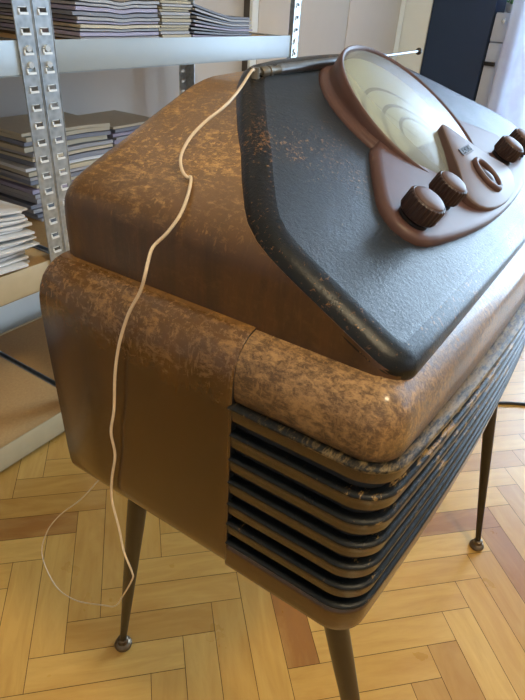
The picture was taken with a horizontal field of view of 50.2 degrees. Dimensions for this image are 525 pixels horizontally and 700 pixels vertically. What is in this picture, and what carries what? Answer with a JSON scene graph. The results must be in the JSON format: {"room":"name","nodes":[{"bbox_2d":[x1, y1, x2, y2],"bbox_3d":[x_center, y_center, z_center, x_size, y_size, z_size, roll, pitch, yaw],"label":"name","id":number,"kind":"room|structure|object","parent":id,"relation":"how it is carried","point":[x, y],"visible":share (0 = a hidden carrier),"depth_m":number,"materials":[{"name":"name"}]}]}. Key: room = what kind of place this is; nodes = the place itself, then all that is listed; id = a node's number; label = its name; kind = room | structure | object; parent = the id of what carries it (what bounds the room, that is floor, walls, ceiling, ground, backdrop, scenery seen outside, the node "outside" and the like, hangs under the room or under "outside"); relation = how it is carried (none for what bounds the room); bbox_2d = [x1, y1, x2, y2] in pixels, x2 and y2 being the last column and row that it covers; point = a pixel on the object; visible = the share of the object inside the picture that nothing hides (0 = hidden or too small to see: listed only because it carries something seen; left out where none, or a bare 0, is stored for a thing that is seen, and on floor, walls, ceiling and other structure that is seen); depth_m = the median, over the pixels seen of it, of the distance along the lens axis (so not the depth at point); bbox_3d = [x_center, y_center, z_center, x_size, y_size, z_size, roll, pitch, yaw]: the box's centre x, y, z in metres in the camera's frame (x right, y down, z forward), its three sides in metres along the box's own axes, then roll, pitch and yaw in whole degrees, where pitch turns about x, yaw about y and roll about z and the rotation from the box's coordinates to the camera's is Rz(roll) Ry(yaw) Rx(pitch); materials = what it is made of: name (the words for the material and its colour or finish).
{"room":"storage room","nodes":[
{"label":"storage room","id":0,"kind":"room"},
{"bbox_2d":[0,0,243,117],"bbox_3d":[-0.518,-1.298,1.217,0.100,2.600,5.150,22,36,26],"label":"wall","id":1,"kind":"structure","parent":0,"point":[139,91],"depth_m":1.69,"materials":[{"name":"white paint"}]},
{"bbox_2d":[0,291,41,333],"bbox_3d":[-1.042,0.135,1.202,0.016,0.130,3.360,22,36,26],"label":"baseboard","id":2,"kind":"structure","parent":1,"relation":"attached to","point":[14,314],"depth_m":1.63,"materials":[{"name":"white paint"}]},
{"bbox_2d":[396,0,433,73],"bbox_3d":[0.892,-2.210,2.832,0.182,2.595,0.200,22,36,26],"label":"trim","id":3,"kind":"structure","parent":1,"relation":"attached to","point":[417,13],"depth_m":3.03,"materials":[{"name":"white paint"}]},
{"bbox_2d":[0,346,524,699],"bbox_3d":[0.896,0.459,1.031,3.600,0.001,5.000,22,36,26],"label":"floor","id":4,"kind":"structure","parent":0,"point":[449,624],"depth_m":0.95,"materials":[{"name":"brown wood"}]},
{"bbox_2d":[0,0,64,471],"bbox_3d":[-0.770,-0.459,0.653,0.404,1.750,0.864,22,36,26],"label":"shelving unit","id":5,"kind":"object","parent":4,"relation":"on","point":[30,412],"visible":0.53,"depth_m":1.07,"materials":[{"name":"metal"}]},
{"bbox_3d":[-0.591,-0.150,1.038,0.206,0.005,0.247,22,36,26],"label":"bundle","id":6,"kind":"object","parent":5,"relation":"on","visible":0},
{"bbox_2d":[0,261,28,274],"bbox_3d":[-0.587,-0.150,1.025,0.188,0.006,0.232,25,38,30],"label":"bundle","id":7,"kind":"object","parent":6,"relation":"on","point":[20,264],"visible":0.63,"depth_m":1.04,"materials":[{"name":"white paper"}]},
{"bbox_2d":[0,254,28,266],"bbox_3d":[-0.591,-0.163,1.032,0.188,0.006,0.232,22,36,26],"label":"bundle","id":8,"kind":"object","parent":7,"relation":"on","point":[23,256],"visible":0.54,"depth_m":1.05,"materials":[{"name":"white paper"}]},
{"bbox_2d":[0,251,24,261],"bbox_3d":[-0.594,-0.166,1.022,0.188,0.008,0.232,19,35,22],"label":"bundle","id":9,"kind":"object","parent":8,"relation":"on","point":[21,252],"visible":0.44,"depth_m":1.05,"materials":[{"name":"white paper"}]},
{"bbox_2d":[0,248,29,257],"bbox_3d":[-0.588,-0.179,1.029,0.196,0.008,0.239,22,36,26],"label":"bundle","id":10,"kind":"object","parent":9,"relation":"on","point":[27,248],"visible":0.2,"depth_m":1.05,"materials":[{"name":"white paper"}]},
{"bbox_3d":[-0.575,-0.181,1.021,0.204,0.007,0.244,22,36,26],"label":"bundle","id":11,"kind":"object","parent":10,"relation":"on","visible":0},
{"bbox_2d":[0,240,39,255],"bbox_3d":[-0.566,-0.189,1.023,0.189,0.007,0.233,22,36,26],"label":"bundle","id":12,"kind":"object","parent":11,"relation":"on","point":[30,243],"visible":0.44,"depth_m":1.04,"materials":[{"name":"white paper"}]},
{"bbox_2d":[0,241,25,249],"bbox_3d":[-0.585,-0.185,1.003,0.188,0.010,0.232,19,35,23],"label":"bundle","id":13,"kind":"object","parent":12,"relation":"on","point":[5,247],"visible":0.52,"depth_m":1.03,"materials":[{"name":"white paper"}]},
{"bbox_2d":[0,235,35,247],"bbox_3d":[-0.570,-0.201,1.018,0.194,0.009,0.237,22,36,26],"label":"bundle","id":14,"kind":"object","parent":13,"relation":"on","point":[29,237],"visible":0.43,"depth_m":1.03,"materials":[{"name":"white paper"}]},
{"bbox_3d":[-0.586,-0.206,1.012,0.199,0.011,0.241,22,36,26],"label":"bundle","id":15,"kind":"object","parent":14,"relation":"on","visible":0},
{"bbox_2d":[0,227,34,241],"bbox_3d":[-0.569,-0.209,1.006,0.188,0.012,0.232,24,37,28],"label":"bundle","id":16,"kind":"object","parent":15,"relation":"on","point":[25,232],"visible":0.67,"depth_m":1.02,"materials":[{"name":"white paper"}]},
{"bbox_2d":[0,228,22,234],"bbox_3d":[-0.587,-0.211,0.994,0.190,0.013,0.234,22,36,26],"label":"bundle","id":17,"kind":"object","parent":16,"relation":"on","point":[19,229],"visible":0.43,"depth_m":1.02,"materials":[{"name":"white paper"}]},
{"bbox_2d":[0,220,31,231],"bbox_3d":[-0.573,-0.225,1.004,0.195,0.014,0.238,22,36,26],"label":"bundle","id":18,"kind":"object","parent":17,"relation":"on","point":[27,223],"visible":0.49,"depth_m":1.02,"materials":[{"name":"white paper"}]},
{"bbox_2d":[0,220,25,227],"bbox_3d":[-0.579,-0.224,0.989,0.188,0.013,0.232,21,36,24],"label":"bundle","id":19,"kind":"object","parent":18,"relation":"on","point":[25,220],"visible":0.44,"depth_m":1.01,"materials":[{"name":"white paper"}]},
{"bbox_2d":[0,213,24,221],"bbox_3d":[-0.579,-0.239,0.988,0.188,0.016,0.232,26,38,30],"label":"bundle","id":20,"kind":"object","parent":19,"relation":"on","point":[17,215],"visible":0.58,"depth_m":1.01,"materials":[{"name":"white paper"}]},
{"bbox_2d":[0,200,26,216],"bbox_3d":[-0.573,-0.243,0.982,0.188,0.015,0.232,19,35,23],"label":"bundle","id":21,"kind":"object","parent":20,"relation":"on","point":[18,207],"visible":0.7,"depth_m":1.04,"materials":[{"name":"beige paper"}]},
{"bbox_2d":[0,202,21,214],"bbox_3d":[-0.577,-0.242,0.967,0.188,0.016,0.232,25,38,29],"label":"bundle","id":22,"kind":"object","parent":21,"relation":"on","point":[5,209],"visible":1,"depth_m":1.00,"materials":[{"name":"white paper"}]},
{"bbox_2d":[0,217,27,225],"bbox_3d":[-0.572,-0.226,0.981,0.188,0.014,0.232,21,36,25],"label":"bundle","id":23,"kind":"object","parent":18,"relation":"on","point":[2,223],"visible":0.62,"depth_m":1.01,"materials":[{"name":"white paper"}]},
{"bbox_2d":[0,0,301,385],"bbox_3d":[-0.295,-0.812,1.268,0.404,1.750,0.843,22,36,26],"label":"shelving unit","id":24,"kind":"object","parent":4,"relation":"on","point":[25,345],"visible":0.27,"depth_m":1.15,"materials":[{"name":"metal"}]},
{"bbox_2d":[21,212,43,221],"bbox_3d":[-0.512,-0.375,1.401,0.179,0.008,0.240,22,36,26],"label":"magazine","id":25,"kind":"object","parent":24,"relation":"on","point":[41,219],"visible":0.03,"depth_m":1.29,"materials":[{"name":"grey paper"}]},
{"bbox_2d":[22,211,42,217],"bbox_3d":[-0.511,-0.381,1.395,0.181,0.008,0.242,22,36,26],"label":"magazine","id":26,"kind":"object","parent":25,"relation":"on","point":[40,214],"visible":0.02,"depth_m":1.28,"materials":[{"name":"paper"}]},
{"bbox_2d":[0,198,42,213],"bbox_3d":[-0.520,-0.390,1.390,0.180,0.010,0.241,22,36,26],"label":"magazine","id":27,"kind":"object","parent":26,"relation":"on","point":[37,210],"visible":0.02,"depth_m":1.27,"materials":[{"name":"grey paper"}]},
{"bbox_2d":[0,192,64,209],"bbox_3d":[-0.523,-0.397,1.381,0.180,0.011,0.241,22,36,26],"label":"magazine","id":28,"kind":"object","parent":27,"relation":"on","point":[21,202],"visible":0.12,"depth_m":1.28,"materials":[{"name":"paper"}]},
{"bbox_2d":[0,189,40,203],"bbox_3d":[-0.518,-0.411,1.382,0.183,0.012,0.243,22,36,26],"label":"magazine","id":29,"kind":"object","parent":28,"relation":"on","point":[36,201],"visible":0.05,"depth_m":1.28,"materials":[{"name":"grey paper"}]},
{"bbox_2d":[0,184,67,198],"bbox_3d":[-0.517,-0.419,1.372,0.183,0.012,0.243,22,36,26],"label":"magazine","id":30,"kind":"object","parent":29,"relation":"on","point":[35,196],"visible":0.09,"depth_m":1.27,"materials":[{"name":"grey paper"}]},
{"bbox_2d":[0,178,72,194],"bbox_3d":[-0.513,-0.426,1.363,0.178,0.011,0.239,22,36,26],"label":"magazine","id":31,"kind":"object","parent":30,"relation":"on","point":[28,189],"visible":0.1,"depth_m":1.26,"materials":[{"name":"grey paper"}]},
{"bbox_2d":[0,175,76,188],"bbox_3d":[-0.511,-0.439,1.366,0.182,0.009,0.242,22,36,26],"label":"magazine","id":32,"kind":"object","parent":31,"relation":"on","point":[36,186],"visible":0.05,"depth_m":1.27,"materials":[{"name":"grey paper"}]},
{"bbox_2d":[0,169,84,185],"bbox_3d":[-0.511,-0.444,1.357,0.184,0.012,0.243,22,36,26],"label":"magazine","id":33,"kind":"object","parent":32,"relation":"on","point":[76,173],"visible":0.05,"depth_m":1.26,"materials":[{"name":"paper"}]},
{"bbox_2d":[0,165,89,181],"bbox_3d":[-0.514,-0.449,1.347,0.176,0.010,0.237,22,36,26],"label":"magazine","id":34,"kind":"object","parent":33,"relation":"on","point":[2,170],"visible":0.08,"depth_m":1.25,"materials":[{"name":"beige paper"}]},
{"bbox_2d":[0,158,98,176],"bbox_3d":[-0.509,-0.458,1.343,0.184,0.013,0.243,22,36,26],"label":"magazine","id":35,"kind":"object","parent":34,"relation":"on","point":[85,162],"visible":0.16,"depth_m":1.27,"materials":[{"name":"grey paper"}]},
{"bbox_2d":[0,154,103,171],"bbox_3d":[-0.516,-0.465,1.336,0.178,0.011,0.239,22,36,26],"label":"magazine","id":36,"kind":"object","parent":35,"relation":"on","point":[11,164],"visible":0.16,"depth_m":1.24,"materials":[{"name":"white paper"}]},
{"bbox_2d":[0,147,112,167],"bbox_3d":[-0.502,-0.477,1.336,0.180,0.015,0.241,22,36,26],"label":"magazine","id":37,"kind":"object","parent":36,"relation":"on","point":[103,150],"visible":0.17,"depth_m":1.29,"materials":[{"name":"paper"}]},
{"bbox_2d":[0,143,112,161],"bbox_3d":[-0.505,-0.484,1.328,0.183,0.011,0.243,22,36,26],"label":"magazine","id":38,"kind":"object","parent":37,"relation":"on","point":[8,153],"visible":0.18,"depth_m":1.28,"materials":[{"name":"beige paper"}]},
{"bbox_2d":[0,138,112,157],"bbox_3d":[-0.504,-0.493,1.325,0.184,0.013,0.244,22,36,26],"label":"magazine","id":39,"kind":"object","parent":38,"relation":"on","point":[105,141],"visible":0.2,"depth_m":1.30,"materials":[{"name":"grey paper"}]},
{"bbox_2d":[0,135,106,152],"bbox_3d":[-0.516,-0.501,1.317,0.180,0.015,0.241,22,36,26],"label":"magazine","id":40,"kind":"object","parent":39,"relation":"on","point":[4,144],"visible":0.2,"depth_m":1.23,"materials":[{"name":"beige paper"}]},
{"bbox_2d":[0,130,110,146],"bbox_3d":[-0.508,-0.513,1.314,0.182,0.014,0.242,22,36,26],"label":"magazine","id":41,"kind":"object","parent":40,"relation":"on","point":[104,132],"visible":0.17,"depth_m":1.27,"materials":[{"name":"paper"}]},
{"bbox_2d":[0,126,109,141],"bbox_3d":[-0.506,-0.519,1.303,0.180,0.014,0.241,22,36,26],"label":"magazine","id":42,"kind":"object","parent":41,"relation":"on","point":[77,131],"visible":0.16,"depth_m":1.27,"materials":[{"name":"beige paper"}]},
{"bbox_2d":[0,112,109,136],"bbox_3d":[-0.505,-0.525,1.296,0.184,0.012,0.244,22,36,26],"label":"magazine","id":43,"kind":"object","parent":42,"relation":"on","point":[18,125],"visible":0.59,"depth_m":1.28,"materials":[{"name":"beige paper"}]},
{"bbox_2d":[0,29,70,38],"bbox_3d":[-0.389,-0.642,1.140,0.290,0.004,0.210,22,36,26],"label":"magazine","id":44,"kind":"object","parent":24,"relation":"on","point":[1,30],"visible":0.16,"depth_m":1.09,"materials":[{"name":"beige paper"}]},
{"bbox_2d":[0,26,158,38],"bbox_3d":[-0.388,-0.644,1.133,0.293,0.004,0.214,22,36,26],"label":"magazine","id":45,"kind":"object","parent":44,"relation":"on","point":[1,27],"visible":0.23,"depth_m":1.05,"materials":[{"name":"white paper"}]},
{"bbox_2d":[0,22,158,35],"bbox_3d":[-0.390,-0.652,1.133,0.293,0.008,0.214,22,36,26],"label":"magazine","id":46,"kind":"object","parent":45,"relation":"on","point":[4,24],"visible":0.41,"depth_m":1.05,"materials":[{"name":"paper"}]},
{"bbox_2d":[0,18,157,31],"bbox_3d":[-0.390,-0.657,1.130,0.293,0.006,0.214,22,36,26],"label":"magazine","id":47,"kind":"object","parent":46,"relation":"on","point":[1,19],"visible":0.28,"depth_m":1.05,"materials":[{"name":"grey paper"}]},
{"bbox_2d":[0,14,159,28],"bbox_3d":[-0.386,-0.661,1.126,0.292,0.008,0.212,22,36,26],"label":"magazine","id":48,"kind":"object","parent":47,"relation":"on","point":[62,23],"visible":0.4,"depth_m":1.04,"materials":[{"name":"beige paper"}]},
{"bbox_2d":[0,11,157,24],"bbox_3d":[-0.389,-0.669,1.126,0.288,0.006,0.208,22,36,26],"label":"magazine","id":49,"kind":"object","parent":48,"relation":"on","point":[1,12],"visible":0.27,"depth_m":1.05,"materials":[{"name":"grey paper"}]},
{"bbox_2d":[0,7,159,21],"bbox_3d":[-0.385,-0.673,1.122,0.290,0.009,0.209,22,36,26],"label":"magazine","id":50,"kind":"object","parent":49,"relation":"on","point":[76,17],"visible":0.41,"depth_m":1.04,"materials":[{"name":"white paper"}]},
{"bbox_2d":[0,2,157,17],"bbox_3d":[-0.387,-0.675,1.112,0.294,0.010,0.215,22,36,26],"label":"magazine","id":51,"kind":"object","parent":50,"relation":"on","point":[5,5],"visible":0.53,"depth_m":1.03,"materials":[{"name":"paper"}]},
{"bbox_2d":[0,0,156,13],"bbox_3d":[-0.387,-0.683,1.111,0.290,0.011,0.210,22,36,26],"label":"magazine","id":52,"kind":"object","parent":51,"relation":"on","point":[53,5],"visible":0.46,"depth_m":1.03,"materials":[{"name":"white paper"}]},
{"bbox_2d":[50,0,156,8],"bbox_3d":[-0.388,-0.691,1.111,0.289,0.010,0.209,22,36,26],"label":"magazine","id":53,"kind":"object","parent":52,"relation":"on","point":[52,1],"visible":0.69,"depth_m":1.03,"materials":[{"name":"white paper"}]},
{"bbox_2d":[70,0,158,5],"bbox_3d":[-0.384,-0.698,1.110,0.293,0.011,0.214,22,36,26],"label":"magazine","id":54,"kind":"object","parent":53,"relation":"on","point":[107,2],"visible":0.87,"depth_m":1.05,"materials":[{"name":"white paper"}]},
{"bbox_3d":[-0.271,-0.700,1.244,0.216,0.005,0.095,22,36,26],"label":"booklet","id":55,"kind":"object","parent":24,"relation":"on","visible":0},
{"bbox_2d":[153,34,190,37],"bbox_3d":[-0.270,-0.705,1.241,0.214,0.006,0.091,22,36,26],"label":"booklet","id":56,"kind":"object","parent":55,"relation":"on","point":[159,35],"visible":0.17,"depth_m":1.19,"materials":[{"name":"beige paper"}]},
{"bbox_2d":[155,30,189,33],"bbox_3d":[-0.272,-0.708,1.232,0.214,0.006,0.091,22,36,26],"label":"booklet","id":57,"kind":"object","parent":56,"relation":"on","point":[160,32],"visible":0.22,"depth_m":1.18,"materials":[{"name":"grey paper"}]},
{"bbox_2d":[157,28,187,30],"bbox_3d":[-0.274,-0.714,1.231,0.216,0.005,0.095,22,36,26],"label":"booklet","id":58,"kind":"object","parent":57,"relation":"on","point":[159,29],"visible":0.17,"depth_m":1.18,"materials":[{"name":"beige paper"}]},
{"bbox_2d":[155,24,188,27],"bbox_3d":[-0.273,-0.717,1.226,0.216,0.005,0.095,22,36,26],"label":"booklet","id":59,"kind":"object","parent":58,"relation":"on","point":[161,25],"visible":0.3,"depth_m":1.18,"materials":[{"name":"beige paper"}]},
{"bbox_2d":[154,21,190,23],"bbox_3d":[-0.270,-0.721,1.222,0.216,0.004,0.096,22,36,26],"label":"booklet","id":60,"kind":"object","parent":59,"relation":"on","point":[154,21],"visible":0.19,"depth_m":1.17,"materials":[{"name":"grey paper"}]},
{"bbox_2d":[153,17,190,21],"bbox_3d":[-0.267,-0.729,1.225,0.215,0.006,0.094,22,36,26],"label":"booklet","id":61,"kind":"object","parent":60,"relation":"on","point":[161,19],"visible":0.23,"depth_m":1.17,"materials":[{"name":"beige paper"}]},
{"bbox_2d":[157,14,189,17],"bbox_3d":[-0.271,-0.734,1.222,0.216,0.005,0.097,22,36,26],"label":"booklet","id":62,"kind":"object","parent":61,"relation":"on","point":[159,16],"visible":0.24,"depth_m":1.17,"materials":[{"name":"beige paper"}]},
{"bbox_2d":[152,11,189,15],"bbox_3d":[-0.268,-0.736,1.212,0.215,0.006,0.093,22,36,26],"label":"booklet","id":63,"kind":"object","parent":62,"relation":"on","point":[157,12],"visible":0.28,"depth_m":1.16,"materials":[{"name":"white paper"}]},
{"bbox_2d":[151,8,188,11],"bbox_3d":[-0.272,-0.741,1.210,0.215,0.003,0.092,22,36,26],"label":"booklet","id":64,"kind":"object","parent":63,"relation":"on","point":[158,9],"visible":0.26,"depth_m":1.16,"materials":[{"name":"beige paper"}]},
{"bbox_2d":[157,6,190,9],"bbox_3d":[-0.267,-0.745,1.210,0.216,0.004,0.095,22,36,26],"label":"booklet","id":65,"kind":"object","parent":64,"relation":"on","point":[159,7],"visible":0.21,"depth_m":1.16,"materials":[{"name":"beige paper"}]},
{"bbox_2d":[147,3,191,6],"bbox_3d":[-0.263,-0.751,1.209,0.216,0.005,0.097,22,36,26],"label":"booklet","id":66,"kind":"object","parent":65,"relation":"on","point":[159,4],"visible":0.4,"depth_m":1.15,"materials":[{"name":"beige paper"}]},
{"bbox_2d":[148,0,190,3],"bbox_3d":[-0.265,-0.756,1.206,0.216,0.005,0.097,22,36,26],"label":"booklet","id":67,"kind":"object","parent":66,"relation":"on","point":[160,1],"visible":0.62,"depth_m":1.15,"materials":[{"name":"beige paper"}]},
{"bbox_3d":[-0.206,-0.776,1.374,0.290,0.004,0.222,22,36,26],"label":"magazine","id":68,"kind":"object","parent":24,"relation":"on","visible":0},
{"bbox_2d":[190,33,248,36],"bbox_3d":[-0.208,-0.781,1.372,0.289,0.006,0.221,22,36,26],"label":"magazine","id":69,"kind":"object","parent":68,"relation":"on","point":[191,34],"visible":0.16,"depth_m":1.28,"materials":[{"name":"white paper"}]},
{"bbox_2d":[188,29,251,34],"bbox_3d":[-0.205,-0.786,1.369,0.289,0.009,0.221,22,36,26],"label":"magazine","id":70,"kind":"object","parent":69,"relation":"on","point":[190,30],"visible":0.25,"depth_m":1.30,"materials":[{"name":"paper"}]},
{"bbox_2d":[188,26,248,32],"bbox_3d":[-0.211,-0.791,1.366,0.288,0.011,0.220,22,36,26],"label":"magazine","id":71,"kind":"object","parent":70,"relation":"on","point":[196,28],"visible":0.27,"depth_m":1.32,"materials":[{"name":"grey paper"}]},
{"bbox_2d":[183,24,251,30],"bbox_3d":[-0.203,-0.796,1.364,0.288,0.014,0.220,22,36,26],"label":"magazine","id":72,"kind":"object","parent":71,"relation":"on","point":[190,25],"visible":0.37,"depth_m":1.29,"materials":[{"name":"grey paper"}]},
{"bbox_2d":[188,19,249,28],"bbox_3d":[-0.210,-0.801,1.359,0.287,0.017,0.219,22,36,26],"label":"magazine","id":73,"kind":"object","parent":72,"relation":"on","point":[192,21],"visible":0.36,"depth_m":1.29,"materials":[{"name":"paper"}]},
{"bbox_2d":[183,15,250,25],"bbox_3d":[-0.205,-0.806,1.355,0.290,0.020,0.223,22,36,26],"label":"magazine","id":74,"kind":"object","parent":73,"relation":"on","point":[191,17],"visible":0.34,"depth_m":1.27,"materials":[{"name":"grey paper"}]},
{"bbox_2d":[187,12,248,23],"bbox_3d":[-0.211,-0.811,1.352,0.285,0.021,0.216,22,36,26],"label":"magazine","id":75,"kind":"object","parent":74,"relation":"on","point":[191,13],"visible":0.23,"depth_m":1.27,"materials":[{"name":"paper"}]},
{"bbox_2d":[180,7,249,21],"bbox_3d":[-0.207,-0.815,1.348,0.290,0.025,0.222,22,36,26],"label":"magazine","id":76,"kind":"object","parent":75,"relation":"on","point":[194,10],"visible":0.23,"depth_m":1.26,"materials":[{"name":"white paper"}]},
{"bbox_2d":[186,3,248,19],"bbox_3d":[-0.209,-0.821,1.344,0.288,0.028,0.220,22,36,26],"label":"magazine","id":77,"kind":"object","parent":76,"relation":"on","point":[196,6],"visible":0.27,"depth_m":1.26,"materials":[{"name":"white paper"}]},
{"bbox_3d":[-0.396,-0.469,1.562,0.165,0.010,0.165,22,36,26],"label":"magazine","id":78,"kind":"object","parent":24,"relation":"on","visible":0},
{"bbox_3d":[-0.396,-0.477,1.553,0.168,0.012,0.168,22,36,26],"label":"magazine","id":79,"kind":"object","parent":78,"relation":"on","visible":0},
{"bbox_3d":[-0.396,-0.486,1.549,0.169,0.008,0.169,22,36,26],"label":"magazine","id":80,"kind":"object","parent":79,"relation":"on","visible":0},
{"bbox_3d":[-0.397,-0.494,1.544,0.169,0.009,0.169,22,36,26],"label":"magazine","id":81,"kind":"object","parent":80,"relation":"on","visible":0},
{"bbox_3d":[-0.393,-0.502,1.539,0.168,0.008,0.168,22,36,26],"label":"magazine","id":82,"kind":"object","parent":81,"relation":"on","visible":0},
{"bbox_3d":[-0.392,-0.511,1.536,0.166,0.010,0.166,22,36,26],"label":"magazine","id":83,"kind":"object","parent":82,"relation":"on","visible":0},
{"bbox_3d":[-0.390,-0.522,1.531,0.168,0.011,0.168,22,36,26],"label":"magazine","id":84,"kind":"object","parent":83,"relation":"on","visible":0},
{"bbox_3d":[-0.391,-0.528,1.522,0.168,0.009,0.168,22,36,26],"label":"magazine","id":85,"kind":"object","parent":84,"relation":"on","visible":0},
{"bbox_3d":[-0.394,-0.536,1.515,0.167,0.009,0.167,22,36,26],"label":"magazine","id":86,"kind":"object","parent":85,"relation":"on","visible":0},
{"bbox_3d":[-0.391,-0.546,1.513,0.165,0.009,0.165,22,36,26],"label":"magazine","id":87,"kind":"object","parent":86,"relation":"on","visible":0},
{"bbox_3d":[-0.390,-0.553,1.504,0.169,0.011,0.169,22,36,26],"label":"magazine","id":88,"kind":"object","parent":87,"relation":"on","visible":0},
{"bbox_3d":[-0.389,-0.562,1.499,0.167,0.008,0.167,22,36,26],"label":"magazine","id":89,"kind":"object","parent":88,"relation":"on","visible":0},
{"bbox_3d":[-0.389,-0.571,1.497,0.167,0.008,0.167,22,36,26],"label":"magazine","id":90,"kind":"object","parent":89,"relation":"on","visible":0},
{"bbox_2d":[108,138,123,143],"bbox_3d":[-0.390,-0.580,1.494,0.168,0.010,0.168,22,36,26],"label":"magazine","id":91,"kind":"object","parent":90,"relation":"on","point":[114,141],"visible":0.02,"depth_m":1.40,"materials":[{"name":"purple paper"}]},
{"bbox_2d":[107,134,129,139],"bbox_3d":[-0.385,-0.586,1.487,0.165,0.007,0.165,22,36,26],"label":"magazine","id":92,"kind":"object","parent":91,"relation":"on","point":[123,136],"visible":0.09,"depth_m":1.40,"materials":[{"name":"paper"}]},
{"bbox_2d":[107,129,135,136],"bbox_3d":[-0.389,-0.592,1.481,0.169,0.008,0.169,22,36,26],"label":"magazine","id":93,"kind":"object","parent":92,"relation":"on","point":[112,134],"visible":0.1,"depth_m":1.40,"materials":[{"name":"paper"}]},
{"bbox_2d":[110,125,140,132],"bbox_3d":[-0.387,-0.603,1.482,0.166,0.009,0.166,22,36,26],"label":"magazine","id":94,"kind":"object","parent":93,"relation":"on","point":[136,126],"visible":0.12,"depth_m":1.41,"materials":[{"name":"paper"}]},
{"bbox_2d":[79,110,149,128],"bbox_3d":[-0.389,-0.606,1.470,0.166,0.006,0.166,22,36,26],"label":"magazine","id":95,"kind":"object","parent":94,"relation":"on","point":[117,119],"visible":0.73,"depth_m":1.46,"materials":[{"name":"beige paper"}]},
{"bbox_2d":[39,45,524,699],"bbox_3d":[0.129,0.071,0.764,0.449,0.846,0.697,22,36,26],"label":"radio","id":96,"kind":"object","parent":4,"relation":"on","point":[329,326],"visible":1,"depth_m":0.42,"materials":[{"name":"brown wood"}]},
{"bbox_2d":[41,68,254,606],"bbox_3d":[-0.163,0.070,0.637,0.306,0.713,0.201,22,36,26],"label":"wire","id":97,"kind":"object","parent":96,"relation":"hanging from","point":[230,100],"visible":0.99,"depth_m":0.43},
{"bbox_2d":[64,71,404,379],"bbox_3d":[0.140,-0.212,0.593,0.292,0.134,0.634,22,36,26],"label":"hood","id":98,"kind":"object","parent":96,"relation":"attached to","point":[288,240],"depth_m":0.40,"materials":[{"name":"brown wood"}]},
{"bbox_2d":[249,48,421,78],"bbox_3d":[0.102,-0.317,0.621,0.010,0.024,0.401,22,36,26],"label":"antenna","id":99,"kind":"object","parent":96,"relation":"attached to","point":[316,64],"visible":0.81,"depth_m":0.52,"materials":[{"name":"silver metal"}]},
{"bbox_2d":[242,0,405,70],"bbox_3d":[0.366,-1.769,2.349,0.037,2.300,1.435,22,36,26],"label":"wardrobe","id":100,"kind":"object","parent":4,"relation":"on","point":[326,26],"visible":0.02,"depth_m":2.46,"materials":[{"name":"white paint"}]},
{"bbox_2d":[420,0,506,100],"bbox_3d":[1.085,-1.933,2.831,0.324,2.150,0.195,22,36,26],"label":"door","id":101,"kind":"structure","parent":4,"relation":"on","point":[459,33],"depth_m":2.93,"materials":[{"name":"blue laminate"}]},
{"bbox_2d":[475,12,509,106],"bbox_3d":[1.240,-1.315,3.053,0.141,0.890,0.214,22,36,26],"label":"dresser","id":102,"kind":"object","parent":4,"relation":"on","point":[501,19],"visible":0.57,"depth_m":2.87,"materials":[{"name":"grey laminate"}]},
{"bbox_2d":[506,0,513,12],"bbox_3d":[1.257,-1.762,2.784,0.134,0.150,0.093,-10,35,-21],"label":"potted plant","id":103,"kind":"object","parent":102,"relation":"on","point":[509,6],"visible":0.32,"depth_m":2.80,"materials":[{"name":"green plant"}]},
{"bbox_2d":[498,401,524,405],"bbox_3d":[0.721,0.120,1.539,1.038,0.008,0.143,-1,32,-8],"label":"power cord","id":104,"kind":"object","parent":4,"relation":"on","point":[500,402],"visible":0.27,"depth_m":1.50,"materials":[{"name":"black plastic"}]},
{"bbox_3d":[2.406,-1.706,2.196,3.600,2.600,0.150,22,36,26],"label":"wall","id":105,"kind":"structure","parent":0,"visible":0},
{"bbox_3d":[2.359,-2.600,1.440,2.510,0.022,0.250,22,36,26],"label":"curtain rod","id":106,"kind":"object","parent":105,"relation":"attached to","visible":0},
{"bbox_2d":[486,0,524,129],"bbox_3d":[1.480,-1.821,2.407,0.612,2.420,0.056,22,36,26],"label":"sheer curtain","id":107,"kind":"object","parent":106,"relation":"hanging from","point":[506,98],"visible":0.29,"depth_m":2.83,"materials":[{"name":"white fabric"}]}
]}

